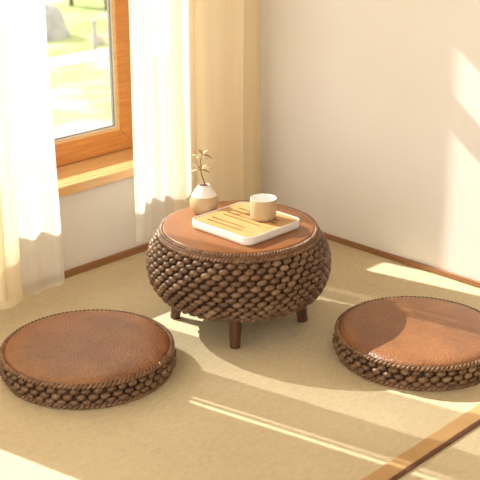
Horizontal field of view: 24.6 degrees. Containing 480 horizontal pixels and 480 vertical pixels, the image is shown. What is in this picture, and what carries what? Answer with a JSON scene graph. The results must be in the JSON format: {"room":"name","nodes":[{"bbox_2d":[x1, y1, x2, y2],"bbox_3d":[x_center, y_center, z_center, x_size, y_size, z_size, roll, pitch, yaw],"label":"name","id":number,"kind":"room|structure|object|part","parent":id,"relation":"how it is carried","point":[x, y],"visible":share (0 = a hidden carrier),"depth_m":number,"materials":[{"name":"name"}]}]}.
{"room":"living room","nodes":[
{"label":"living room","id":0,"kind":"room"},
{"bbox_2d":[59,177,154,270],"bbox_3d":[-1.609,-0.661,3.121,0.240,2.480,4.700,19,28,41],"label":"wall","id":1,"kind":"structure","parent":0,"point":[98,222],"depth_m":4.32,"materials":[{"name":"paint"}]},
{"bbox_2d":[54,0,133,196],"bbox_3d":[-0.944,-0.860,3.752,0.268,1.567,2.335,19,28,41],"label":"window","id":2,"kind":"structure","parent":1,"relation":"in","point":[92,158],"depth_m":4.41,"materials":[{"name":"brown wood"}]},
{"bbox_3d":[-0.943,-0.145,4.023,0.266,0.038,2.335,19,28,41],"label":"sill","id":3,"kind":"part","parent":2,"relation":"part of","materials":[{"name":"brown wood"}]},
{"bbox_2d":[64,242,148,277],"bbox_3d":[-1.554,0.454,3.412,0.012,0.028,4.600,19,28,41],"label":"baseboard","id":4,"kind":"structure","parent":1,"relation":"attached to","point":[132,251],"depth_m":4.38,"materials":[{"name":"brown wood"}]},
{"bbox_3d":[-0.766,-1.936,3.237,0.186,0.100,2.480,19,28,41],"label":"curtain rod","id":5,"kind":"object","parent":1,"relation":"attached to","visible":0},
{"bbox_2d":[0,190,7,300],"bbox_3d":[-0.821,-0.793,3.390,0.071,2.146,0.015,-15,26,-35],"label":"curtain","id":6,"kind":"object","parent":5,"relation":"hanging from","point":[3,275],"visible":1,"depth_m":3.73,"materials":[{"name":"beige fabric"}]},
{"bbox_2d":[0,16,22,308],"bbox_3d":[-0.800,-0.794,3.454,0.043,2.188,0.130,19,28,41],"label":"curtain","id":7,"kind":"object","parent":5,"relation":"hanging from","point":[7,186],"visible":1,"depth_m":3.71,"materials":[{"name":"beige fabric"}]},
{"bbox_2d":[0,0,64,293],"bbox_3d":[-0.755,-0.827,3.559,0.034,2.202,0.310,19,28,41],"label":"sheer curtain","id":8,"kind":"object","parent":5,"relation":"hanging from","point":[23,22],"visible":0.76,"depth_m":3.79,"materials":[{"name":"white fabric"}]},
{"bbox_2d":[129,0,173,241],"bbox_3d":[-0.325,-1.020,3.960,0.048,2.126,0.261,15,25,34],"label":"sheer curtain","id":9,"kind":"object","parent":5,"relation":"hanging from","point":[148,23],"visible":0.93,"depth_m":4.14,"materials":[{"name":"white fabric"}]},
{"bbox_2d":[167,0,243,211],"bbox_3d":[-0.137,-1.055,4.110,0.339,2.166,0.105,-9,23,-23],"label":"curtain","id":10,"kind":"object","parent":5,"relation":"hanging from","point":[205,37],"visible":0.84,"depth_m":4.26,"materials":[{"name":"beige fabric"}]},
{"bbox_2d":[243,0,260,200],"bbox_3d":[0.054,-1.172,4.417,0.033,2.166,0.124,19,28,41],"label":"curtain","id":11,"kind":"object","parent":5,"relation":"hanging from","point":[252,8],"visible":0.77,"depth_m":4.62,"materials":[{"name":"beige fabric"}]},
{"bbox_2d":[0,239,479,479],"bbox_3d":[0.019,1.048,2.001,4.400,0.080,4.600,19,28,41],"label":"floor","id":12,"kind":"structure","parent":0,"point":[282,404],"depth_m":3.29,"materials":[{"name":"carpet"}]},
{"bbox_2d":[0,309,176,409],"bbox_3d":[-0.489,0.369,3.537,0.566,0.101,0.567,4,21,10],"label":"floor cushion","id":13,"kind":"object","parent":12,"relation":"on","point":[84,359],"visible":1,"depth_m":3.42,"materials":[{"name":"leather"}]},
{"bbox_2d":[146,200,331,348],"bbox_3d":[-0.004,0.116,3.843,0.644,0.359,0.646,-9,23,-23],"label":"table","id":14,"kind":"object","parent":12,"relation":"on","point":[201,274],"visible":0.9,"depth_m":3.59,"materials":[{"name":"wicker"}]},
{"bbox_3d":[-0.214,0.216,3.894,0.060,0.135,0.058,19,28,41],"label":"leg","id":15,"kind":"part","parent":14,"relation":"part of","materials":[{"name":"brown wood"}]},
{"bbox_2d":[190,183,218,214],"bbox_3d":[-0.126,-0.147,3.884,0.103,0.102,0.103,19,28,41],"label":"bud vase","id":16,"kind":"object","parent":14,"relation":"on","point":[203,199],"visible":0.97,"depth_m":3.85,"materials":[{"name":"white ceramic"}]},
{"bbox_2d":[191,149,212,184],"bbox_3d":[-0.134,-0.253,3.842,0.077,0.131,0.042,1,21,1],"label":"sprig","id":17,"kind":"object","parent":16,"relation":"on","point":[200,167],"visible":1,"depth_m":3.84,"materials":[{"name":"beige plant"}]},
{"bbox_3d":[-0.017,0.295,3.687,0.058,0.135,0.060,19,28,41],"label":"leg","id":18,"kind":"part","parent":14,"relation":"part of","materials":[{"name":"brown wood"}]},
{"bbox_3d":[-0.004,-0.029,3.788,0.565,0.018,0.565,19,28,41],"label":"braided trim","id":19,"kind":"part","parent":14,"relation":"part of","materials":[{"name":"wicker"}]},
{"bbox_2d":[192,202,298,245],"bbox_3d":[0.020,-0.058,3.750,0.282,0.030,0.270,19,28,41],"label":"tray","id":20,"kind":"object","parent":14,"relation":"on","point":[234,222],"visible":0.98,"depth_m":3.71,"materials":[{"name":"white plastic"}]},
{"bbox_2d":[250,194,276,221],"bbox_3d":[0.079,-0.109,3.745,0.091,0.074,0.091,19,28,41],"label":"tea cup","id":21,"kind":"object","parent":20,"relation":"on","point":[263,207],"visible":1,"depth_m":3.71,"materials":[{"name":"white ceramic"}]},
{"bbox_3d":[0.205,0.225,3.871,0.060,0.135,0.058,19,28,41],"label":"leg","id":22,"kind":"part","parent":14,"relation":"part of","materials":[{"name":"brown wood"}]},
{"bbox_2d":[332,296,479,391],"bbox_3d":[0.592,0.329,3.643,0.567,0.101,0.566,-16,26,-36],"label":"floor cushion","id":23,"kind":"object","parent":12,"relation":"on","point":[411,343],"visible":1,"depth_m":3.52,"materials":[{"name":"wicker"}]},
{"bbox_2d":[362,404,479,479],"bbox_3d":[-0.316,0.894,2.283,0.064,0.008,4.588,19,28,41],"label":"edging","id":24,"kind":"object","parent":12,"relation":"on","point":[413,457],"depth_m":3.09,"materials":[{"name":"wood"}]},
{"bbox_3d":[-0.298,0.900,2.266,0.013,0.007,4.588,19,28,41],"label":"seam cord","id":25,"kind":"part","parent":24,"relation":"part of","materials":[{"name":"brown fabric"}]},
{"bbox_2d":[261,0,479,281],"bbox_3d":[1.658,-0.672,3.150,4.400,2.480,0.100,19,28,41],"label":"wall","id":26,"kind":"structure","parent":0,"point":[370,109],"depth_m":4.32,"materials":[{"name":"paint"}]},
{"bbox_2d":[323,232,479,287],"bbox_3d":[1.623,0.417,3.517,4.388,0.022,0.012,19,28,41],"label":"baseboard","id":27,"kind":"structure","parent":26,"relation":"attached to","point":[390,256],"depth_m":4.39,"materials":[{"name":"brown wood"}]},
{"label":"outside","id":28,"kind":"structure","parent":0,"visible":0},
{"bbox_2d":[45,0,111,137],"bbox_3d":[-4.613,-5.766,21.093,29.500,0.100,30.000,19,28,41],"label":"lawn","id":29,"kind":"structure","parent":28,"point":[80,93],"depth_m":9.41,"materials":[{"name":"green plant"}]},
{"bbox_2d":[45,3,69,40],"bbox_3d":[-2.038,-2.235,11.176,0.562,0.382,0.609,19,28,41],"label":"rock","id":30,"kind":"object","parent":29,"relation":"on","point":[56,27],"visible":0.48,"depth_m":11.08,"materials":[{"name":"grey stone"}]},
{"bbox_2d":[69,0,73,5],"bbox_3d":[-2.003,-3.434,12.889,0.393,1.368,0.394,19,28,41],"label":"trunk","id":31,"kind":"object","parent":29,"relation":"on","point":[71,2],"visible":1,"depth_m":13.10,"materials":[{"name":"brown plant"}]},
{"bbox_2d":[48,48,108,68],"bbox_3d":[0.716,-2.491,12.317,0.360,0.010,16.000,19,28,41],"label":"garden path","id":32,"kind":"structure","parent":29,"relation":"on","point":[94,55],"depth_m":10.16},
{"bbox_2d":[91,19,97,49],"bbox_3d":[-1.394,-1.974,10.561,0.064,0.290,0.064,19,28,41],"label":"post","id":33,"kind":"object","parent":29,"relation":"on","point":[94,21],"visible":1,"depth_m":10.54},
{"bbox_2d":[90,34,105,45],"bbox_3d":[-1.397,-1.973,10.834,0.146,0.107,0.163,19,28,41],"label":"shrub","id":34,"kind":"object","parent":29,"relation":"on","point":[100,39],"visible":0.78,"depth_m":10.79,"materials":[{"name":"beige plant"}]}
]}

